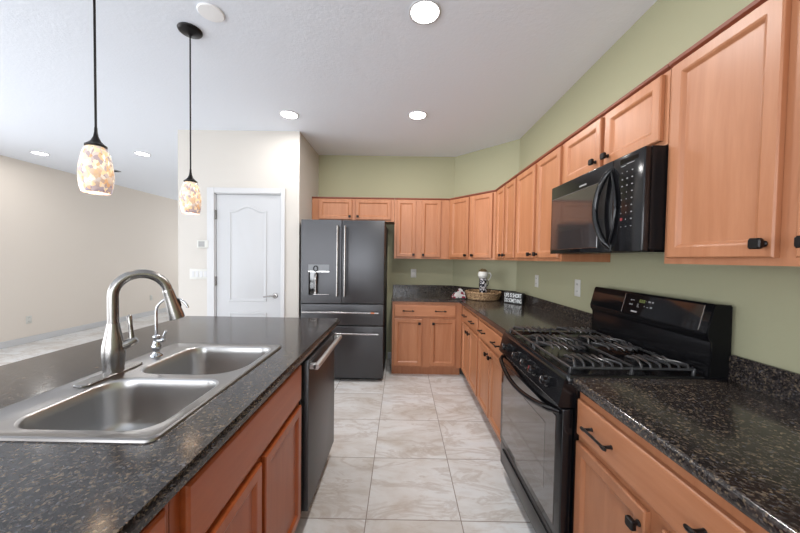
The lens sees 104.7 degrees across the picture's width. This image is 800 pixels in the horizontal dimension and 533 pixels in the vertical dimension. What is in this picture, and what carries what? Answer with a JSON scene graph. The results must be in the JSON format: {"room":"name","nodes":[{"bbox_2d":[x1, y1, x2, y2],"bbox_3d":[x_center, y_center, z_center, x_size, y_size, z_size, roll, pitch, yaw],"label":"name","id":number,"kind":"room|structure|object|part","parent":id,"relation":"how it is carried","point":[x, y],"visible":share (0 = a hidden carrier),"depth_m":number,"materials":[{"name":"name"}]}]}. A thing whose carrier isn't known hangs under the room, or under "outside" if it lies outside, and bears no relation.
{"room":"kitchen","nodes":[
{"label":"kitchen","id":0,"kind":"room"},
{"bbox_2d":[0,155,177,341],"bbox_3d":[-5.702,-0.150,2.526,0.100,2.737,13.000,1,2,0],"label":"wall","id":1,"kind":"structure","parent":0,"point":[62,246],"depth_m":5.28,"materials":[{"name":"beige paint"}]},
{"bbox_2d":[26,315,31,323],"bbox_3d":[-5.652,0.810,4.702,0.008,0.116,0.072,1,2,0],"label":"wall outlet","id":2,"kind":"object","parent":1,"relation":"attached to","point":[28,318],"visible":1,"depth_m":4.70,"materials":[{"name":"grey plastic"}]},
{"bbox_2d":[0,308,166,348],"bbox_3d":[-5.647,1.075,6.085,0.015,0.095,5.950,1,2,0],"label":"baseboard","id":3,"kind":"structure","parent":1,"relation":"attached to","point":[15,342],"depth_m":5.18,"materials":[{"name":"grey"}]},
{"bbox_2d":[73,269,184,387],"bbox_3d":[-1.051,0.207,1.203,0.167,0.393,0.329,2,2,35],"label":"kitchen faucet","id":4,"kind":"object","parent":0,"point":[114,346],"visible":1,"depth_m":1.16,"materials":[{"name":"silver metal"}]},
{"bbox_3d":[-1.086,0.401,1.162,0.054,0.007,0.250,1,2,0],"label":"deck plate","id":5,"kind":"part","parent":4,"relation":"part of","materials":[{"name":"silver metal"}]},
{"bbox_3d":[-1.048,0.253,1.192,0.060,0.136,0.036,0,2,-34],"label":"lever","id":6,"kind":"part","parent":4,"relation":"part of","materials":[{"name":"silver metal"}]},
{"bbox_3d":[-1.016,0.115,1.213,0.199,0.208,0.035,0,2,-37],"label":"spout","id":7,"kind":"part","parent":4,"relation":"part of","materials":[{"name":"silver metal"}]},
{"bbox_2d":[178,130,302,317],"bbox_3d":[-1.780,-0.116,3.453,1.334,2.737,0.100,1,2,0],"label":"wall","id":8,"kind":"structure","parent":0,"point":[219,158],"depth_m":3.38,"materials":[{"name":"grey paint"}]},
{"bbox_2d":[190,269,206,278],"bbox_3d":[-2.221,0.083,3.406,0.177,0.102,0.008,1,2,0],"label":"light switch","id":9,"kind":"object","parent":8,"relation":"attached to","point":[194,273],"visible":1,"depth_m":3.40,"materials":[{"name":"grey plastic"}]},
{"bbox_2d":[197,240,207,247],"bbox_3d":[-2.162,-0.246,3.389,0.124,0.086,0.022,1,2,0],"label":"thermostat","id":10,"kind":"object","parent":8,"relation":"attached to","point":[200,243],"visible":1,"depth_m":3.38,"materials":[{"name":"grey plastic"}]},
{"bbox_2d":[207,187,284,316],"bbox_3d":[-1.696,0.197,3.452,0.856,2.115,0.118,1,2,0],"label":"trim","id":11,"kind":"structure","parent":8,"relation":"attached to","point":[212,192],"depth_m":3.38,"materials":[{"name":"grey wood"}]},
{"bbox_2d":[215,194,280,316],"bbox_3d":[-1.685,0.229,3.409,0.717,2.033,0.092,1,2,0],"label":"door","id":12,"kind":"structure","parent":8,"relation":"in","point":[247,280],"depth_m":3.41,"materials":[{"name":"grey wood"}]},
{"bbox_3d":[-1.424,0.325,3.393,0.143,0.060,0.057,1,2,0],"label":"handle","id":13,"kind":"part","parent":12,"relation":"part of","materials":[{"name":"silver metal"}]},
{"bbox_2d":[0,311,534,532],"bbox_3d":[-2.185,1.322,2.548,7.178,0.100,13.200,1,2,0],"label":"floor","id":14,"kind":"structure","parent":0,"point":[409,453],"depth_m":2.11,"materials":[{"name":"tile"}]},
{"bbox_2d":[139,503,167,532],"bbox_3d":[-0.786,0.920,0.185,0.620,0.874,0.952,1,2,0],"label":"base cabinet","id":15,"kind":"object","parent":14,"relation":"on","point":[159,523],"visible":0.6,"depth_m":0.60,"materials":[{"name":"brown wood"}]},
{"bbox_2d":[0,316,340,532],"bbox_3d":[-1.040,0.436,1.004,1.174,0.039,2.672,1,2,0],"label":"countertop","id":16,"kind":"structure","parent":15,"relation":"on","point":[46,487],"depth_m":0.73,"materials":[{"name":"stone"}]},
{"bbox_2d":[0,343,281,442],"bbox_3d":[-0.879,0.502,1.167,0.559,0.190,0.828,1,2,0],"label":"sink","id":17,"kind":"object","parent":16,"relation":"in","point":[142,403],"visible":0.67,"depth_m":1.11,"materials":[{"name":"silver metal"}]},
{"bbox_3d":[-0.843,0.509,0.965,0.411,0.188,0.346,1,2,0],"label":"bowl","id":18,"kind":"part","parent":17,"relation":"part of","materials":[{"name":"silver metal"}]},
{"bbox_3d":[-0.829,0.498,1.362,0.406,0.188,0.380,1,2,0],"label":"bowl","id":19,"kind":"part","parent":17,"relation":"part of","materials":[{"name":"silver metal"}]},
{"bbox_2d":[150,298,188,356],"bbox_3d":[-1.033,0.268,1.384,0.155,0.262,0.047,1,2,-9],"label":"filter faucet","id":20,"kind":"object","parent":16,"relation":"on","point":[156,346],"visible":0.91,"depth_m":1.37,"materials":[{"name":"silver metal"}]},
{"bbox_3d":[-1.063,0.312,1.377,0.049,0.056,0.017,1,2,0],"label":"lever","id":21,"kind":"part","parent":20,"relation":"part of","materials":[{"name":"silver metal"}]},
{"bbox_3d":[-1.023,0.223,1.387,0.136,0.172,0.010,1,2,-11],"label":"spout","id":22,"kind":"part","parent":20,"relation":"part of","materials":[{"name":"silver metal"}]},
{"bbox_2d":[168,365,300,532],"bbox_3d":[-0.781,0.896,1.075,0.620,0.874,0.822,1,2,0],"label":"base cabinet","id":23,"kind":"object","parent":14,"relation":"on","point":[252,483],"visible":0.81,"depth_m":1.01,"materials":[{"name":"brown wood"}]},
{"bbox_3d":[-0.482,0.943,0.876,0.019,0.544,0.365,1,2,0],"label":"door","id":24,"kind":"part","parent":23,"relation":"part of","materials":[{"name":"brown wood"}]},
{"bbox_3d":[-0.480,0.932,1.278,0.019,0.544,0.384,1,2,0],"label":"door","id":25,"kind":"part","parent":23,"relation":"part of","materials":[{"name":"brown wood"}]},
{"bbox_2d":[299,332,341,511],"bbox_3d":[-0.727,0.880,1.807,0.650,0.868,0.633,1,2,0],"label":"dishwasher","id":26,"kind":"object","parent":14,"relation":"on","point":[316,401],"visible":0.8,"depth_m":1.66,"materials":[{"name":"black"}]},
{"bbox_3d":[-0.421,0.486,1.809,0.049,0.029,0.580,1,2,0],"label":"bar handle","id":27,"kind":"part","parent":26,"relation":"part of","materials":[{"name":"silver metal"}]},
{"bbox_2d":[301,219,387,378],"bbox_3d":[-0.630,0.374,3.724,0.908,1.778,0.822,1,2,0],"label":"refrigerator","id":28,"kind":"object","parent":14,"relation":"on","point":[344,262],"visible":0.91,"depth_m":3.37,"materials":[{"name":"grey metal"}]},
{"bbox_3d":[-0.885,0.021,3.365,0.231,0.085,0.003,1,2,0],"label":"dispenser panel","id":29,"kind":"part","parent":28,"relation":"part of","materials":[{"name":"grey"}]},
{"bbox_3d":[-0.859,-0.055,3.399,0.438,0.910,0.070,1,2,0],"label":"door","id":30,"kind":"part","parent":28,"relation":"part of","materials":[{"name":"grey metal"}]},
{"bbox_3d":[-0.674,-0.059,3.332,0.022,0.760,0.059,1,2,0],"label":"handle","id":31,"kind":"part","parent":28,"relation":"part of","materials":[{"name":"silver metal"}]},
{"bbox_3d":[-0.633,0.527,3.414,0.908,0.232,0.070,1,2,0],"label":"drawer","id":32,"kind":"part","parent":28,"relation":"part of","materials":[{"name":"grey metal"}]},
{"bbox_3d":[-0.592,-0.058,3.331,0.022,0.760,0.059,1,2,0],"label":"handle","id":33,"kind":"part","parent":28,"relation":"part of","materials":[{"name":"silver metal"}]},
{"bbox_3d":[-0.644,1.254,3.514,0.856,0.030,0.050,1,2,0],"label":"foot rail","id":34,"kind":"part","parent":28,"relation":"part of","materials":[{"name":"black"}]},
{"bbox_3d":[-0.640,0.940,3.425,0.908,0.573,0.070,1,2,0],"label":"drawer","id":35,"kind":"part","parent":28,"relation":"part of","materials":[{"name":"grey metal"}]},
{"bbox_3d":[-0.402,-0.048,3.397,0.464,0.910,0.070,1,2,0],"label":"door","id":36,"kind":"part","parent":28,"relation":"part of","materials":[{"name":"grey metal"}]},
{"bbox_2d":[391,301,461,374],"bbox_3d":[0.310,0.838,3.827,0.806,0.874,0.597,1,2,0],"label":"base cabinet","id":37,"kind":"object","parent":14,"relation":"on","point":[426,336],"visible":1,"depth_m":3.58,"materials":[{"name":"brown wood"}]},
{"bbox_3d":[0.090,0.878,3.578,0.320,0.544,0.019,1,2,0],"label":"door","id":38,"kind":"part","parent":37,"relation":"part of","materials":[{"name":"brown wood"}]},
{"bbox_3d":[0.291,0.512,3.567,0.710,0.138,0.019,1,2,0],"label":"drawer","id":39,"kind":"part","parent":37,"relation":"part of","materials":[{"name":"brown wood"}]},
{"bbox_3d":[0.495,0.884,3.576,0.290,0.544,0.019,1,2,0],"label":"door","id":40,"kind":"part","parent":37,"relation":"part of","materials":[{"name":"brown wood"}]},
{"bbox_2d":[461,305,479,396],"bbox_3d":[0.984,0.866,3.175,0.657,0.874,0.814,1,2,0],"label":"base cabinet","id":41,"kind":"object","parent":14,"relation":"on","point":[470,336],"visible":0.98,"depth_m":3.07,"materials":[{"name":"brown wood"}]},
{"bbox_3d":[0.703,0.895,3.305,0.019,0.544,0.315,1,2,0],"label":"door","id":42,"kind":"part","parent":41,"relation":"part of","materials":[{"name":"brown wood"}]},
{"bbox_3d":[0.707,0.531,3.120,0.019,0.138,0.665,1,2,0],"label":"drawer","id":43,"kind":"part","parent":41,"relation":"part of","materials":[{"name":"brown wood"}]},
{"bbox_3d":[0.701,0.904,2.960,0.019,0.544,0.325,1,2,0],"label":"door","id":44,"kind":"part","parent":41,"relation":"part of","materials":[{"name":"brown wood"}]},
{"bbox_2d":[477,318,502,441],"bbox_3d":[0.980,0.887,2.377,0.657,0.874,0.777,1,2,0],"label":"base cabinet","id":45,"kind":"object","parent":14,"relation":"on","point":[489,367],"visible":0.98,"depth_m":2.36,"materials":[{"name":"brown wood"}]},
{"bbox_3d":[0.699,0.915,2.577,0.019,0.544,0.330,1,2,0],"label":"door","id":46,"kind":"part","parent":45,"relation":"part of","materials":[{"name":"brown wood"}]},
{"bbox_3d":[0.704,0.551,2.377,0.019,0.138,0.710,1,2,0],"label":"drawer","id":47,"kind":"part","parent":45,"relation":"part of","materials":[{"name":"brown wood"}]},
{"bbox_2d":[391,284,591,333],"bbox_3d":[0.610,0.354,3.073,1.422,0.141,2.202,1,2,0],"label":"countertop","id":48,"kind":"structure","parent":45,"relation":"on","point":[502,316],"depth_m":2.77,"materials":[{"name":"stone"}]},
{"bbox_2d":[451,288,465,297],"bbox_3d":[0.683,0.308,3.609,0.156,0.114,0.148,1,2,0],"label":"tea towel","id":49,"kind":"object","parent":48,"relation":"on","point":[459,294],"visible":1,"depth_m":3.56,"materials":[{"name":"white fabric"}]},
{"bbox_2d":[465,289,500,300],"bbox_3d":[0.957,0.329,3.565,0.408,0.096,0.408,1,2,0],"label":"woven basket","id":50,"kind":"object","parent":48,"relation":"on","point":[494,295],"visible":0.95,"depth_m":3.42,"materials":[{"name":"beige wicker"}]},
{"bbox_2d":[479,288,489,292],"bbox_3d":[0.963,0.309,3.549,0.090,0.113,0.107,-1,2,-43],"label":"patterned mug","id":51,"kind":"object","parent":50,"relation":"in","point":[480,289],"visible":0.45,"depth_m":3.52,"materials":[{"name":"black ceramic"}]},
{"bbox_2d":[479,278,488,288],"bbox_3d":[0.963,0.195,3.547,0.107,0.113,0.090,1,2,18],"label":"patterned mug","id":52,"kind":"object","parent":51,"relation":"on","point":[482,282],"visible":0.98,"depth_m":3.52,"materials":[{"name":"black ceramic"}]},
{"bbox_2d":[478,272,491,280],"bbox_3d":[0.965,0.111,3.541,0.141,0.101,0.112,2,2,36],"label":"mug","id":53,"kind":"object","parent":52,"relation":"on","point":[483,275],"visible":0.98,"depth_m":3.51,"materials":[{"name":"white ceramic"}]},
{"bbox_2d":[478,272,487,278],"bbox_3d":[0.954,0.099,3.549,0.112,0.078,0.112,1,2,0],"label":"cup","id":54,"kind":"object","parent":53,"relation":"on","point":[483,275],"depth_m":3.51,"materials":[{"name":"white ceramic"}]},
{"bbox_2d":[504,291,524,304],"bbox_3d":[1.201,0.330,3.248,0.046,0.117,0.214,0,2,-37],"label":"sign","id":55,"kind":"object","parent":48,"relation":"on","point":[509,297],"visible":1,"depth_m":3.22,"materials":[{"name":"black"}]},
{"bbox_3d":[0.697,0.925,2.210,0.019,0.544,0.355,1,2,0],"label":"door","id":56,"kind":"part","parent":45,"relation":"part of","materials":[{"name":"brown wood"}]},
{"bbox_2d":[499,287,732,532],"bbox_3d":[0.939,0.739,1.600,0.716,1.212,0.753,1,2,0],"label":"gas range","id":57,"kind":"object","parent":14,"relation":"on","point":[635,335],"visible":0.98,"depth_m":1.41,"materials":[{"name":"black metal"}]},
{"bbox_3d":[0.629,0.481,1.837,0.042,0.052,0.051,1,2,0],"label":"burner knob","id":58,"kind":"part","parent":57,"relation":"part of","materials":[{"name":"black plastic"}]},
{"bbox_3d":[0.628,0.485,1.672,0.042,0.052,0.051,1,2,0],"label":"burner knob","id":59,"kind":"part","parent":57,"relation":"part of","materials":[{"name":"black plastic"}]},
{"bbox_3d":[0.627,0.489,1.557,0.042,0.052,0.051,1,2,0],"label":"burner knob","id":60,"kind":"part","parent":57,"relation":"part of","materials":[{"name":"black plastic"}]},
{"bbox_3d":[0.664,1.191,1.615,0.040,0.144,0.740,1,2,0],"label":"storage drawer","id":61,"kind":"part","parent":57,"relation":"part of","materials":[{"name":"grey metal"}]},
{"bbox_3d":[0.642,0.838,1.605,0.002,0.465,0.652,1,2,0],"label":"door glass","id":62,"kind":"part","parent":57,"relation":"part of","materials":[{"name":"grey glass"}]},
{"bbox_3d":[0.618,0.600,1.599,0.070,0.065,0.720,1,2,0],"label":"oven handle","id":63,"kind":"part","parent":57,"relation":"part of","materials":[{"name":"black metal"}]},
{"bbox_3d":[0.627,0.491,1.462,0.042,0.052,0.051,1,2,0],"label":"burner knob","id":64,"kind":"part","parent":57,"relation":"part of","materials":[{"name":"black plastic"}]},
{"bbox_3d":[0.667,0.834,1.605,0.046,0.550,0.740,1,2,0],"label":"oven door","id":65,"kind":"part","parent":57,"relation":"part of","materials":[{"name":"black glass"}]},
{"bbox_3d":[0.664,0.492,1.596,0.066,0.118,0.744,1,2,0],"label":"control panel","id":66,"kind":"part","parent":57,"relation":"part of","materials":[{"name":"black metal"}]},
{"bbox_3d":[0.626,0.495,1.337,0.042,0.052,0.051,1,2,0],"label":"burner knob","id":67,"kind":"part","parent":57,"relation":"part of","materials":[{"name":"black plastic"}]},
{"bbox_2d":[505,326,705,383],"bbox_3d":[0.938,0.420,1.592,0.550,0.078,0.752,1,2,0],"label":"cooktop","id":68,"kind":"object","parent":57,"relation":"in","point":[601,351],"depth_m":1.44,"materials":[{"name":"grey metal"}]},
{"bbox_3d":[1.218,0.200,1.463,0.026,0.101,0.435,1,2,0],"label":"control glass","id":69,"kind":"part","parent":57,"relation":"part of","materials":[{"name":"black glass"}]},
{"bbox_2d":[573,392,768,532],"bbox_3d":[0.972,0.929,0.845,0.657,0.874,0.758,1,2,0],"label":"base cabinet","id":70,"kind":"object","parent":14,"relation":"on","point":[624,484],"visible":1,"depth_m":0.91,"materials":[{"name":"brown wood"}]},
{"bbox_3d":[0.669,0.587,1.055,0.038,0.015,0.138,1,2,0],"label":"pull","id":71,"kind":"part","parent":70,"relation":"part of","materials":[{"name":"black metal"}]},
{"bbox_3d":[0.691,0.957,1.044,0.019,0.544,0.342,1,2,0],"label":"door","id":72,"kind":"part","parent":70,"relation":"part of","materials":[{"name":"brown wood"}]},
{"bbox_3d":[0.669,0.735,0.885,0.031,0.030,0.030,1,2,0],"label":"knob","id":73,"kind":"part","parent":70,"relation":"part of","materials":[{"name":"black metal"}]},
{"bbox_2d":[572,355,799,532],"bbox_3d":[0.992,0.431,0.461,0.630,0.141,1.508,1,2,0],"label":"countertop","id":74,"kind":"structure","parent":70,"relation":"on","point":[739,435],"depth_m":0.87,"materials":[{"name":"stone"}]},
{"bbox_3d":[0.666,0.598,0.643,0.038,0.015,0.138,1,2,0],"label":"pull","id":75,"kind":"part","parent":70,"relation":"part of","materials":[{"name":"black metal"}]},
{"bbox_2d":[302,136,318,219],"bbox_3d":[-1.161,-0.117,3.836,0.100,2.737,0.672,1,2,0],"label":"wall","id":76,"kind":"structure","parent":0,"point":[310,166],"depth_m":3.72,"materials":[{"name":"grey paint"}]},
{"bbox_2d":[0,0,656,200],"bbox_3d":[-2.142,-1.508,2.471,7.178,0.111,13.200,1,2,0],"label":"ceiling","id":77,"kind":"structure","parent":0,"point":[353,72],"depth_m":2.29,"materials":[{"name":"white paint"}]},
{"bbox_2d":[30,151,49,155],"bbox_3d":[-4.941,-1.550,4.237,0.180,0.007,0.180,1,2,0],"label":"recessed light","id":78,"kind":"object","parent":77,"relation":"in","point":[33,152],"visible":1,"depth_m":4.23,"materials":[{"name":"grey"}]},
{"bbox_2d":[77,0,114,194],"bbox_3d":[-1.268,-0.863,1.283,0.132,1.108,0.132,1,2,0],"label":"pendant lamp","id":79,"kind":"object","parent":77,"relation":"hanging from","point":[95,169],"visible":1,"depth_m":1.27,"materials":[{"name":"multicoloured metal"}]},
{"bbox_3d":[-1.266,-0.967,1.280,0.008,0.812,0.008,1,2,0],"label":"rod","id":80,"kind":"part","parent":79,"relation":"part of","materials":[{"name":"black metal"}]},
{"bbox_3d":[-1.275,-0.406,1.296,0.114,0.194,0.114,1,2,0],"label":"lamp shade","id":81,"kind":"part","parent":79,"relation":"part of","materials":[{"name":"glass"}]},
{"bbox_2d":[134,152,150,155],"bbox_3d":[-3.498,-1.527,4.193,0.180,0.007,0.180,1,2,0],"label":"recessed light","id":82,"kind":"object","parent":77,"relation":"in","point":[137,153],"visible":1,"depth_m":4.19,"materials":[{"name":"grey"}]},
{"bbox_2d":[177,22,202,214],"bbox_3d":[-1.280,-0.879,1.885,0.132,1.108,0.132,1,2,0],"label":"pendant lamp","id":83,"kind":"object","parent":77,"relation":"hanging from","point":[190,202],"visible":1,"depth_m":1.86,"materials":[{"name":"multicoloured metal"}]},
{"bbox_3d":[-1.278,-0.983,1.882,0.008,0.812,0.008,1,2,0],"label":"rod","id":84,"kind":"part","parent":83,"relation":"part of","materials":[{"name":"black metal"}]},
{"bbox_3d":[-1.287,-0.423,1.898,0.114,0.194,0.114,1,2,0],"label":"lamp shade","id":85,"kind":"part","parent":83,"relation":"part of","materials":[{"name":"glass"}]},
{"bbox_2d":[279,110,298,118],"bbox_3d":[-1.065,-1.456,2.967,0.180,0.007,0.180,1,2,0],"label":"recessed light","id":86,"kind":"object","parent":77,"relation":"in","point":[288,114],"visible":1,"depth_m":2.95,"materials":[{"name":"grey"}]},
{"bbox_2d":[408,111,426,119],"bbox_3d":[0.167,-1.437,2.936,0.180,0.007,0.180,1,2,0],"label":"recessed light","id":87,"kind":"object","parent":77,"relation":"in","point":[416,115],"visible":1,"depth_m":2.93,"materials":[{"name":"grey"}]},
{"bbox_2d":[409,0,440,24],"bbox_3d":[0.137,-1.404,1.707,0.180,0.007,0.180,1,2,0],"label":"recessed light","id":88,"kind":"object","parent":77,"relation":"in","point":[422,12],"visible":1,"depth_m":1.70,"materials":[{"name":"grey"}]},
{"bbox_2d":[318,155,454,358],"bbox_3d":[-0.197,-0.113,4.218,1.824,2.737,0.100,1,2,0],"label":"wall","id":89,"kind":"structure","parent":0,"point":[339,175],"depth_m":4.14,"materials":[{"name":"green paint"}]},
{"bbox_2d":[312,197,394,223],"bbox_3d":[-0.582,-0.717,3.974,1.028,0.296,0.354,1,2,0],"label":"upper cabinet","id":90,"kind":"object","parent":89,"relation":"attached to","point":[323,208],"visible":1,"depth_m":3.84,"materials":[{"name":"brown wood"}]},
{"bbox_3d":[-0.801,-0.712,3.839,0.410,0.248,0.019,1,2,0],"label":"door","id":91,"kind":"part","parent":90,"relation":"part of","materials":[{"name":"brown wood"}]},
{"bbox_3d":[-0.580,-0.852,3.837,1.028,0.019,0.013,1,2,0],"label":"moulding","id":92,"kind":"part","parent":90,"relation":"part of","materials":[{"name":"brown wood"}]},
{"bbox_3d":[-0.332,-0.705,3.837,0.440,0.248,0.019,1,2,0],"label":"door","id":93,"kind":"part","parent":90,"relation":"part of","materials":[{"name":"brown wood"}]},
{"bbox_2d":[411,269,415,277],"bbox_3d":[0.183,0.091,4.166,0.072,0.116,0.008,1,2,0],"label":"wall outlet","id":94,"kind":"object","parent":89,"relation":"attached to","point":[413,271],"visible":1,"depth_m":4.16,"materials":[{"name":"grey plastic"}]},
{"bbox_2d":[394,198,449,258],"bbox_3d":[0.272,-0.475,3.977,0.680,0.753,0.354,1,2,0],"label":"upper cabinet","id":95,"kind":"object","parent":89,"relation":"attached to","point":[421,228],"visible":1,"depth_m":3.84,"materials":[{"name":"brown wood"}]},
{"bbox_3d":[0.078,-0.471,3.841,0.235,0.703,0.019,1,2,0],"label":"door","id":96,"kind":"part","parent":95,"relation":"part of","materials":[{"name":"brown wood"}]},
{"bbox_3d":[0.277,-0.838,3.833,0.680,0.019,0.013,1,2,0],"label":"moulding","id":97,"kind":"part","parent":95,"relation":"part of","materials":[{"name":"brown wood"}]},
{"bbox_3d":[0.386,-0.467,3.840,0.240,0.703,0.019,1,2,0],"label":"door","id":98,"kind":"part","parent":95,"relation":"part of","materials":[{"name":"brown wood"}]},
{"bbox_2d":[393,284,451,292],"bbox_3d":[0.306,0.300,4.165,0.802,0.102,0.020,1,2,0],"label":"backsplash","id":99,"kind":"structure","parent":89,"relation":"attached to","point":[396,288],"depth_m":4.15,"materials":[{"name":"stone"}]},
{"bbox_2d":[452,139,519,342],"bbox_3d":[1.073,-0.084,3.888,0.719,2.737,0.747,1,2,0],"label":"wall","id":100,"kind":"structure","parent":0,"point":[487,169],"depth_m":3.79,"materials":[{"name":"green paint"}]},
{"bbox_2d":[448,190,496,259],"bbox_3d":[0.913,-0.457,3.673,0.373,0.753,1.099,-1,2,-43],"label":"upper cabinet","id":101,"kind":"object","parent":100,"relation":"attached to","point":[472,217],"visible":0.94,"depth_m":3.53,"materials":[{"name":"brown wood"}]},
{"bbox_3d":[0.713,-0.458,3.704,0.019,0.703,0.281,0,2,-38],"label":"door","id":102,"kind":"part","parent":101,"relation":"part of","materials":[{"name":"brown wood"}]},
{"bbox_3d":[0.820,-0.823,3.567,0.013,0.019,0.677,0,2,-38],"label":"moulding","id":103,"kind":"part","parent":101,"relation":"part of","materials":[{"name":"brown wood"}]},
{"bbox_3d":[0.912,-0.448,3.447,0.019,0.703,0.281,0,2,-38],"label":"door","id":104,"kind":"part","parent":101,"relation":"part of","materials":[{"name":"brown wood"}]},
{"bbox_2d":[452,285,514,298],"bbox_3d":[1.008,0.319,3.841,0.018,0.102,0.894,-1,2,-43],"label":"backsplash","id":105,"kind":"structure","parent":100,"relation":"attached to","point":[454,288],"depth_m":3.96,"materials":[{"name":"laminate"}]},
{"bbox_2d":[516,0,799,373],"bbox_3d":[1.361,0.033,-0.245,0.100,2.737,7.521,1,2,0],"label":"wall","id":106,"kind":"structure","parent":0,"point":[764,300],"depth_m":1.57,"materials":[{"name":"green paint"}]},
{"bbox_2d":[495,174,517,260],"bbox_3d":[1.153,-0.435,3.001,0.356,0.753,0.615,1,2,0],"label":"upper cabinet","id":107,"kind":"object","parent":106,"relation":"attached to","point":[506,198],"visible":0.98,"depth_m":2.93,"materials":[{"name":"brown wood"}]},
{"bbox_3d":[1.016,-0.438,3.124,0.019,0.703,0.220,1,2,0],"label":"door","id":108,"kind":"part","parent":107,"relation":"part of","materials":[{"name":"brown wood"}]},
{"bbox_3d":[1.024,-0.804,2.992,0.013,0.019,0.615,1,2,0],"label":"moulding","id":109,"kind":"part","parent":107,"relation":"part of","materials":[{"name":"brown wood"}]},
{"bbox_3d":[1.015,-0.430,2.844,0.019,0.703,0.250,1,2,0],"label":"door","id":110,"kind":"part","parent":107,"relation":"part of","materials":[{"name":"brown wood"}]},
{"bbox_2d":[535,275,538,286],"bbox_3d":[1.320,0.141,2.984,0.008,0.116,0.072,1,2,0],"label":"wall outlet","id":111,"kind":"object","parent":106,"relation":"attached to","point":[536,276],"visible":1,"depth_m":2.98,"materials":[{"name":"grey plastic"}]},
{"bbox_2d":[515,291,591,328],"bbox_3d":[1.309,0.354,2.745,0.020,0.102,1.554,1,2,0],"label":"backsplash","id":112,"kind":"structure","parent":106,"relation":"attached to","point":[584,318],"depth_m":2.48,"materials":[{"name":"stone"}]},
{"bbox_2d":[515,141,609,261],"bbox_3d":[1.150,-0.416,2.310,0.356,0.753,0.761,1,2,0],"label":"upper cabinet","id":113,"kind":"object","parent":106,"relation":"attached to","point":[536,182],"visible":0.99,"depth_m":2.23,"materials":[{"name":"brown wood"}]},
{"bbox_3d":[1.013,-0.420,2.497,0.019,0.703,0.355,1,2,0],"label":"door","id":114,"kind":"part","parent":113,"relation":"part of","materials":[{"name":"brown wood"}]},
{"bbox_3d":[1.020,-0.785,2.301,0.013,0.019,0.761,1,2,0],"label":"moulding","id":115,"kind":"part","parent":113,"relation":"part of","materials":[{"name":"brown wood"}]},
{"bbox_3d":[1.011,-0.410,2.112,0.019,0.703,0.325,1,2,0],"label":"door","id":116,"kind":"part","parent":113,"relation":"part of","materials":[{"name":"brown wood"}]},
{"bbox_2d":[574,279,580,296],"bbox_3d":[1.316,0.160,2.292,0.008,0.125,0.072,1,2,0],"label":"wall outlet","id":117,"kind":"object","parent":106,"relation":"attached to","point":[577,282],"visible":1,"depth_m":2.28,"materials":[{"name":"grey plastic"}]},
{"bbox_2d":[563,64,671,182],"bbox_3d":[1.149,-0.623,1.544,0.356,0.299,0.754,1,2,0],"label":"upper cabinet","id":118,"kind":"object","parent":106,"relation":"attached to","point":[640,118],"visible":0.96,"depth_m":1.39,"materials":[{"name":"brown wood"}]},
{"bbox_3d":[1.013,-0.625,1.719,0.019,0.251,0.344,1,2,0],"label":"door","id":119,"kind":"part","parent":118,"relation":"part of","materials":[{"name":"brown wood"}]},
{"bbox_3d":[0.986,-0.534,1.581,0.031,0.030,0.030,1,2,0],"label":"knob","id":120,"kind":"part","parent":118,"relation":"part of","materials":[{"name":"black metal"}]},
{"bbox_3d":[0.985,-0.532,1.486,0.031,0.030,0.030,1,2,0],"label":"knob","id":121,"kind":"part","parent":118,"relation":"part of","materials":[{"name":"black metal"}]},
{"bbox_2d":[550,145,668,254],"bbox_3d":[1.103,-0.267,1.546,0.436,0.406,0.733,1,2,0],"label":"microwave","id":122,"kind":"object","parent":118,"relation":"attached to","point":[617,207],"visible":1,"depth_m":1.33,"materials":[{"name":"black metal"}]},
{"bbox_3d":[0.948,-0.272,1.636,0.028,0.403,0.555,1,2,0],"label":"door","id":123,"kind":"part","parent":122,"relation":"part of","materials":[{"name":"black glass"}]},
{"bbox_3d":[0.918,-0.257,1.382,0.036,0.361,0.119,0,2,-19],"label":"handle","id":124,"kind":"part","parent":122,"relation":"part of","materials":[{"name":"black plastic"}]},
{"bbox_3d":[0.946,-0.262,1.269,0.028,0.403,0.177,1,2,0],"label":"control panel","id":125,"kind":"part","parent":122,"relation":"part of","materials":[{"name":"black plastic"}]},
{"bbox_3d":[1.016,-0.764,1.541,0.013,0.019,0.754,1,2,0],"label":"moulding","id":126,"kind":"part","parent":118,"relation":"part of","materials":[{"name":"brown wood"}]},
{"bbox_3d":[1.011,-0.615,1.352,0.019,0.251,0.326,1,2,0],"label":"door","id":127,"kind":"part","parent":118,"relation":"part of","materials":[{"name":"brown wood"}]},
{"bbox_2d":[664,0,799,266],"bbox_3d":[1.142,-0.374,0.777,0.356,0.753,0.786,1,2,0],"label":"upper cabinet","id":128,"kind":"object","parent":106,"relation":"attached to","point":[733,179],"visible":1,"depth_m":0.91,"materials":[{"name":"brown wood"}]},
{"bbox_3d":[1.013,-0.743,0.768,0.013,0.019,0.786,1,2,0],"label":"moulding","id":129,"kind":"part","parent":128,"relation":"part of","materials":[{"name":"brown wood"}]},
{"bbox_3d":[0.975,-0.062,0.840,0.031,0.030,0.030,1,2,0],"label":"knob","id":130,"kind":"part","parent":128,"relation":"part of","materials":[{"name":"black metal"}]},
{"bbox_3d":[0.974,-0.059,0.739,0.031,0.030,0.030,1,2,0],"label":"knob","id":131,"kind":"part","parent":128,"relation":"part of","materials":[{"name":"black metal"}]},
{"bbox_3d":[1.004,-0.368,0.590,0.019,0.703,0.350,1,2,0],"label":"door","id":132,"kind":"part","parent":128,"relation":"part of","materials":[{"name":"brown wood"}]},
{"bbox_2d":[728,355,799,406],"bbox_3d":[1.297,0.416,0.459,0.020,0.102,1.508,1,2,0],"label":"backsplash","id":133,"kind":"structure","parent":106,"relation":"attached to","point":[782,384],"depth_m":1.09,"materials":[{"name":"stone"}]}
]}

